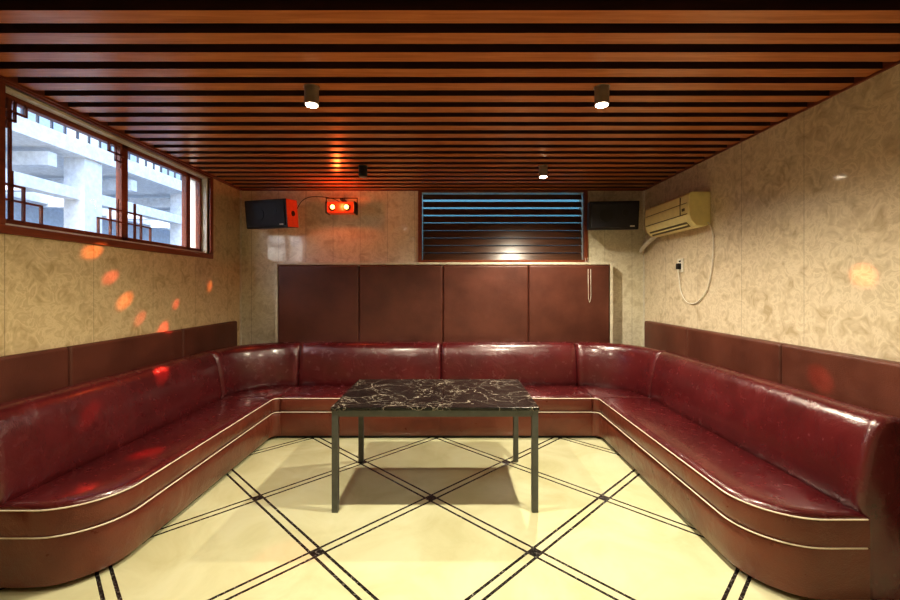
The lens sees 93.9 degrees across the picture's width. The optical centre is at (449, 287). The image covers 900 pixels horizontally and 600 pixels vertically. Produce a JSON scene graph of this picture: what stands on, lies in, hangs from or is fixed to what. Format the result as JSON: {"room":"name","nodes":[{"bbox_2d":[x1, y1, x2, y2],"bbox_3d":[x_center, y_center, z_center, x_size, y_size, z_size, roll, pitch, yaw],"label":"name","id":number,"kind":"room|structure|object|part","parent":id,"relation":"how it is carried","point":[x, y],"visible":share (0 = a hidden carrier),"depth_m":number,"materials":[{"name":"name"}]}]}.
{"room":"entertainment venue","nodes":[
{"label":"entertainment venue","id":0,"kind":"room"},
{"bbox_2d":[0,85,239,356],"bbox_3d":[-2.645,0.100,1.900,0.200,2.800,6.400,0,0,0],"label":"wall","id":1,"kind":"structure","parent":0,"point":[54,293],"depth_m":3.16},
{"bbox_2d":[0,347,67,402],"bbox_3d":[-2.520,0.792,1.755,0.050,0.815,2.008,0,0,0],"label":"wall panel","id":2,"kind":"object","parent":1,"relation":"attached to","point":[22,375],"visible":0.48,"depth_m":2.51,"materials":[{"name":"wood"}]},
{"bbox_2d":[5,87,206,252],"bbox_3d":[-2.655,-0.762,3.415,0.180,0.805,2.050,0,0,0],"label":"window","id":3,"kind":"structure","parent":1,"relation":"in","point":[67,171],"depth_m":3.06,"materials":[{"name":"white"}]},
{"bbox_2d":[6,93,201,251],"bbox_3d":[-2.640,-0.762,3.415,0.050,0.775,2.020,0,0,0],"label":"sash","id":4,"kind":"object","parent":3,"relation":"attached to","point":[123,172],"visible":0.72,"depth_m":3.38,"materials":[{"name":"brown wood"}]},
{"bbox_2d":[6,97,151,241],"bbox_3d":[-2.605,-0.762,3.042,0.016,0.716,1.226,0,0,0],"label":"lattice","id":5,"kind":"object","parent":4,"relation":"attached to","point":[11,105],"visible":0.96,"depth_m":2.56,"materials":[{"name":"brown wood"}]},
{"bbox_2d":[0,78,212,258],"bbox_3d":[-2.546,-0.748,3.415,0.038,0.875,2.150,0,0,0],"label":"window frame","id":6,"kind":"structure","parent":1,"relation":"attached to","point":[5,229],"depth_m":2.77,"materials":[{"name":"brown wood"}]},
{"bbox_2d":[0,75,242,190],"bbox_3d":[-2.527,-1.234,1.900,0.035,0.112,6.400,0,0,0],"label":"trim","id":7,"kind":"structure","parent":1,"relation":"attached to","point":[13,80],"depth_m":2.99,"materials":[{"name":"brown wood"}]},
{"bbox_2d":[67,329,181,385],"bbox_3d":[-2.520,0.792,3.345,0.050,0.815,1.168,0,0,0],"label":"wall panel","id":8,"kind":"object","parent":1,"relation":"attached to","point":[88,361],"visible":0.42,"depth_m":3.18,"materials":[{"name":"wood"}]},
{"bbox_2d":[181,321,236,356],"bbox_3d":[-2.520,0.792,4.435,0.050,0.815,1.008,0,0,0],"label":"wall panel","id":9,"kind":"object","parent":1,"relation":"attached to","point":[219,335],"visible":0.38,"depth_m":4.34,"materials":[{"name":"wood"}]},
{"bbox_2d":[0,436,872,599],"bbox_3d":[-0.092,1.550,1.900,5.305,0.100,6.800,0,0,0],"label":"floor","id":10,"kind":"structure","parent":0,"point":[418,518],"depth_m":2.54,"materials":[{"name":"beige tile"}]},
{"bbox_2d":[331,379,538,512],"bbox_3d":[-0.100,1.147,3.230,1.390,0.705,0.870,0,0,0],"label":"coffee table","id":11,"kind":"object","parent":10,"relation":"on","point":[366,397],"visible":1,"depth_m":2.94,"materials":[{"name":"black stone"}]},
{"bbox_3d":[-0.769,1.159,2.821,0.042,0.683,0.042,0,0,0],"label":"leg","id":12,"kind":"part","parent":11,"relation":"part of","materials":[{"name":"grey metal"}]},
{"bbox_3d":[-0.769,1.159,3.639,0.042,0.683,0.042,0,0,0],"label":"leg","id":13,"kind":"part","parent":11,"relation":"part of","materials":[{"name":"grey metal"}]},
{"bbox_3d":[0.569,1.159,3.639,0.042,0.683,0.042,0,0,0],"label":"leg","id":14,"kind":"part","parent":11,"relation":"part of","materials":[{"name":"grey metal"}]},
{"bbox_3d":[0.569,1.159,2.821,0.042,0.683,0.042,0,0,0],"label":"leg","id":15,"kind":"part","parent":11,"relation":"part of","materials":[{"name":"grey metal"}]},
{"bbox_2d":[0,342,899,599],"bbox_3d":[-0.135,1.056,3.430,4.690,0.888,2.919,0,0,0],"label":"sectional sofa","id":16,"kind":"object","parent":10,"relation":"on","point":[798,489],"visible":0.86,"depth_m":2.67,"materials":[{"name":"leather"}]},
{"bbox_3d":[-2.344,1.041,3.075,0.272,0.858,2.030,0,0,0],"label":"backrest","id":17,"kind":"part","parent":16,"relation":"part of","materials":[{"name":"leather"}]},
{"bbox_3d":[-1.992,1.143,3.075,0.520,0.165,2.030,0,0,0],"label":"seat","id":18,"kind":"part","parent":16,"relation":"part of","materials":[{"name":"leather"}]},
{"bbox_3d":[-2.101,1.041,4.511,1.131,0.858,0.409,0,0,-45],"label":"backrest corner","id":19,"kind":"part","parent":16,"relation":"part of","materials":[{"name":"leather"}]},
{"bbox_3d":[-1.960,1.143,4.370,0.560,0.165,0.560,0,0,0],"label":"seat corner","id":20,"kind":"part","parent":16,"relation":"part of","materials":[{"name":"leather"}]},
{"bbox_3d":[-0.890,1.143,4.396,1.580,0.165,0.508,0,0,0],"label":"seat","id":21,"kind":"part","parent":16,"relation":"part of","materials":[{"name":"leather"}]},
{"bbox_3d":[-0.890,1.041,4.754,1.580,0.858,0.272,0,0,0],"label":"backrest","id":22,"kind":"part","parent":16,"relation":"part of","materials":[{"name":"leather"}]},
{"bbox_3d":[0.655,1.041,4.754,1.510,0.858,0.272,0,0,0],"label":"backrest","id":23,"kind":"part","parent":16,"relation":"part of","materials":[{"name":"leather"}]},
{"bbox_3d":[0.655,1.143,4.396,1.510,0.165,0.508,0,0,0],"label":"seat","id":24,"kind":"part","parent":16,"relation":"part of","materials":[{"name":"leather"}]},
{"bbox_3d":[1.690,1.143,4.370,0.560,0.165,0.560,0,0,0],"label":"seat corner","id":25,"kind":"part","parent":16,"relation":"part of","materials":[{"name":"leather"}]},
{"bbox_3d":[1.831,1.041,4.511,1.131,0.858,0.409,0,0,45],"label":"backrest corner","id":26,"kind":"part","parent":16,"relation":"part of","materials":[{"name":"leather"}]},
{"bbox_3d":[1.722,1.143,3.035,0.520,0.165,2.110,0,0,0],"label":"seat","id":27,"kind":"part","parent":16,"relation":"part of","materials":[{"name":"leather"}]},
{"bbox_3d":[2.074,1.041,3.035,0.272,0.858,2.110,0,0,0],"label":"backrest","id":28,"kind":"part","parent":16,"relation":"part of","materials":[{"name":"leather"}]},
{"bbox_2d":[242,191,642,345],"bbox_3d":[-0.092,0.100,5.200,5.305,2.800,0.200,0,0,0],"label":"wall","id":29,"kind":"structure","parent":0,"point":[384,228],"depth_m":5.10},
{"bbox_2d":[245,198,298,228],"bbox_3d":[-2.019,-0.850,4.870,0.547,0.316,0.376,0,7,15],"label":"wall speaker","id":30,"kind":"object","parent":29,"relation":"attached to","point":[270,213],"visible":1,"depth_m":4.70,"materials":[{"name":"black plastic"}]},
{"bbox_2d":[246,200,285,226],"bbox_3d":[-2.064,-0.829,4.702,0.500,0.276,0.017,0,7,15],"label":"grille","id":31,"kind":"object","parent":30,"relation":"attached to","point":[259,213],"depth_m":4.69,"materials":[{"name":"fabric"}]},
{"bbox_2d":[297,196,338,208],"bbox_3d":[-1.575,-1.029,5.081,0.557,0.161,0.019,0,0,1],"label":"cable","id":32,"kind":"object","parent":29,"relation":"attached to","point":[312,196],"visible":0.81,"depth_m":5.08,"materials":[{"name":"black plastic"}]},
{"bbox_2d":[325,198,357,214],"bbox_3d":[-1.270,-0.962,4.967,0.370,0.193,0.256,0,0,0],"label":"light","id":33,"kind":"object","parent":29,"relation":"attached to","point":[344,207],"visible":1,"depth_m":4.86,"materials":[{"name":"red plastic"}]},
{"bbox_2d":[240,191,644,346],"bbox_3d":[-0.092,0.161,5.091,4.905,2.678,0.018,0,0,0],"label":"trim","id":34,"kind":"structure","parent":29,"relation":"attached to","point":[240,191],"depth_m":5.08,"materials":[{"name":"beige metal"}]},
{"bbox_2d":[243,190,643,190],"bbox_3d":[-0.081,-1.234,5.093,4.858,0.112,0.015,0,0,0],"label":"trim","id":35,"kind":"structure","parent":29,"relation":"attached to","point":[243,190],"depth_m":5.08,"materials":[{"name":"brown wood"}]},
{"bbox_2d":[423,200,579,201],"bbox_3d":[0.643,-1.085,5.242,1.946,0.012,0.005,0,0,0],"label":"glass","id":36,"kind":"object","parent":29,"relation":"attached to","point":[423,200],"depth_m":5.24,"materials":[{"name":"white"}]},
{"bbox_2d":[423,207,579,208],"bbox_3d":[0.643,-0.998,5.242,1.946,0.012,0.005,0,0,0],"label":"glass","id":37,"kind":"object","parent":29,"relation":"attached to","point":[423,207],"depth_m":5.24,"materials":[{"name":"white"}]},
{"bbox_2d":[423,215,579,215],"bbox_3d":[0.643,-0.905,5.242,1.946,0.005,0.005,0,0,0],"label":"glass","id":38,"kind":"object","parent":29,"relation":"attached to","point":[501,215],"depth_m":5.24,"materials":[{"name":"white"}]},
{"bbox_2d":[423,222,579,222],"bbox_3d":[0.643,-0.817,5.242,1.946,0.005,0.005,0,0,0],"label":"glass","id":39,"kind":"object","parent":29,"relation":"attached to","point":[423,222],"depth_m":5.24,"materials":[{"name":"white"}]},
{"bbox_2d":[423,230,579,230],"bbox_3d":[0.643,-0.717,5.242,1.946,0.005,0.005,0,0,0],"label":"glass","id":40,"kind":"object","parent":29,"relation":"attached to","point":[423,230],"depth_m":5.24,"materials":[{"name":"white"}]},
{"bbox_2d":[423,245,579,245],"bbox_3d":[0.643,-0.530,5.242,1.946,0.005,0.005,0,0,0],"label":"glass","id":41,"kind":"object","parent":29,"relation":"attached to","point":[423,245],"depth_m":5.24,"materials":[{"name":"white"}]},
{"bbox_2d":[423,195,581,259],"bbox_3d":[0.640,-0.744,5.148,1.940,0.806,0.036,0,0,0],"label":"shutter slats","id":42,"kind":"object","parent":29,"relation":"attached to","point":[429,237],"visible":0.96,"depth_m":5.14,"materials":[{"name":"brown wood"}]},
{"bbox_2d":[418,190,587,261],"bbox_3d":[0.640,-0.737,5.095,2.050,0.883,0.050,0,0,0],"label":"window frame","id":43,"kind":"structure","parent":29,"relation":"attached to","point":[585,194],"depth_m":5.07,"materials":[{"name":"brown wood"}]},
{"bbox_2d":[587,201,639,229],"bbox_3d":[1.853,-0.835,4.882,0.547,0.316,0.376,0,7,5],"label":"wall speaker","id":44,"kind":"object","parent":29,"relation":"attached to","point":[601,215],"visible":1,"depth_m":4.70,"materials":[{"name":"black plastic"}]},
{"bbox_3d":[-0.073,0.595,5.043,3.935,1.750,0.115,0,0,0],"label":"backing","id":45,"kind":"object","parent":29,"relation":"attached to","visible":0},
{"bbox_2d":[278,265,358,342],"bbox_3d":[-1.552,0.585,4.987,0.953,1.710,0.095,0,0,0],"label":"wall panel","id":46,"kind":"object","parent":45,"relation":"attached to","point":[317,303],"visible":0.42,"depth_m":4.94,"materials":[{"name":"wood"}]},
{"bbox_2d":[359,265,442,343],"bbox_3d":[-0.580,0.585,4.987,0.988,1.710,0.095,0,0,0],"label":"wall panel","id":47,"kind":"object","parent":45,"relation":"attached to","point":[398,303],"visible":0.52,"depth_m":4.94,"materials":[{"name":"wood"}]},
{"bbox_2d":[275,262,612,342],"bbox_3d":[-0.072,0.583,5.027,3.995,1.774,0.145,0,0,0],"label":"border","id":48,"kind":"object","parent":45,"relation":"attached to","point":[277,264],"visible":0.59,"depth_m":4.96,"materials":[{"name":"beige wood"}]},
{"bbox_2d":[443,265,527,341],"bbox_3d":[0.420,0.585,4.987,1.008,1.710,0.095,0,0,0],"label":"wall panel","id":49,"kind":"object","parent":45,"relation":"attached to","point":[482,303],"visible":0.56,"depth_m":4.94,"materials":[{"name":"wood"}]},
{"bbox_2d":[528,265,609,342],"bbox_3d":[1.405,0.585,4.987,0.958,1.710,0.095,0,0,0],"label":"wall panel","id":50,"kind":"object","parent":45,"relation":"attached to","point":[560,309],"visible":0.41,"depth_m":4.94,"materials":[{"name":"wood"}]},
{"bbox_2d":[0,0,899,189],"bbox_3d":[-0.080,-1.212,1.924,4.870,0.045,6.328,0,0,0],"label":"ceiling","id":51,"kind":"structure","parent":0,"point":[422,94],"depth_m":2.44,"materials":[{"name":"brown wood"}]},
{"bbox_2d":[303,84,319,107],"bbox_3d":[-0.820,-1.135,2.490,0.092,0.109,0.092,0,0,0],"label":"recessed light","id":52,"kind":"object","parent":51,"relation":"attached to","point":[311,91],"depth_m":2.46,"materials":[{"name":"black metal"}]},
{"bbox_2d":[358,165,367,177],"bbox_3d":[-0.850,-1.135,4.100,0.092,0.109,0.092,0,0,0],"label":"recessed light","id":53,"kind":"object","parent":51,"relation":"attached to","point":[362,168],"depth_m":4.06,"materials":[{"name":"black metal"}]},
{"bbox_2d":[538,165,547,177],"bbox_3d":[0.910,-1.135,4.100,0.092,0.109,0.092,0,0,0],"label":"recessed light","id":54,"kind":"object","parent":51,"relation":"attached to","point":[543,169],"depth_m":4.07,"materials":[{"name":"black metal"}]},
{"bbox_2d":[594,84,609,107],"bbox_3d":[0.900,-1.135,2.490,0.092,0.109,0.092,0,0,0],"label":"recessed light","id":55,"kind":"object","parent":51,"relation":"attached to","point":[601,91],"depth_m":2.46,"materials":[{"name":"black metal"}]},
{"bbox_2d":[645,64,899,361],"bbox_3d":[2.460,0.100,1.900,0.200,2.800,6.400,0,0,0],"label":"wall","id":56,"kind":"structure","parent":0,"point":[805,209],"depth_m":2.82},
{"bbox_2d":[645,321,689,355],"bbox_3d":[2.320,0.792,4.495,0.080,0.815,0.888,0,0,0],"label":"wall panel","id":57,"kind":"object","parent":56,"relation":"attached to","point":[668,337],"visible":0.4,"depth_m":4.42,"materials":[{"name":"leather"}]},
{"bbox_2d":[639,191,713,303],"bbox_3d":[2.258,-0.360,4.409,0.204,1.037,1.346,0,0,0],"label":"air conditioner","id":58,"kind":"object","parent":56,"relation":"attached to","point":[691,210],"visible":1,"depth_m":3.99,"materials":[{"name":"plastic"}]},
{"bbox_2d":[649,222,690,235],"bbox_3d":[2.199,-0.587,4.230,0.041,0.042,0.720,0,0,0],"label":"outlet","id":59,"kind":"object","parent":58,"relation":"attached to","point":[676,226],"depth_m":4.19,"materials":[{"name":"beige plastic"}]},
{"bbox_3d":[2.337,-0.228,4.015,0.034,0.773,0.557,0,0,0],"label":"power cord","id":60,"kind":"part","parent":58,"relation":"part of","materials":[{"name":"white plastic"}]},
{"bbox_2d":[676,258,683,271],"bbox_3d":[2.337,-0.230,4.285,0.045,0.140,0.110,0,0,0],"label":"wall socket","id":61,"kind":"object","parent":56,"relation":"attached to","point":[680,262],"visible":0.95,"depth_m":4.26,"materials":[{"name":"white plastic"}]},
{"bbox_2d":[687,328,786,383],"bbox_3d":[2.320,0.792,3.475,0.080,0.815,1.148,0,0,0],"label":"wall panel","id":62,"kind":"object","parent":56,"relation":"attached to","point":[761,358],"visible":0.4,"depth_m":3.32,"materials":[{"name":"wood"}]},
{"bbox_2d":[644,60,899,190],"bbox_3d":[2.354,-1.234,1.900,0.012,0.112,6.400,0,0,0],"label":"trim","id":63,"kind":"structure","parent":56,"relation":"attached to","point":[886,65],"depth_m":2.76,"materials":[{"name":"brown wood"}]},
{"bbox_2d":[782,344,899,417],"bbox_3d":[2.320,0.792,1.825,0.080,0.815,2.148,0,0,0],"label":"wall panel","id":64,"kind":"object","parent":56,"relation":"attached to","point":[871,383],"visible":0.49,"depth_m":2.43,"materials":[{"name":"leather"}]}
]}

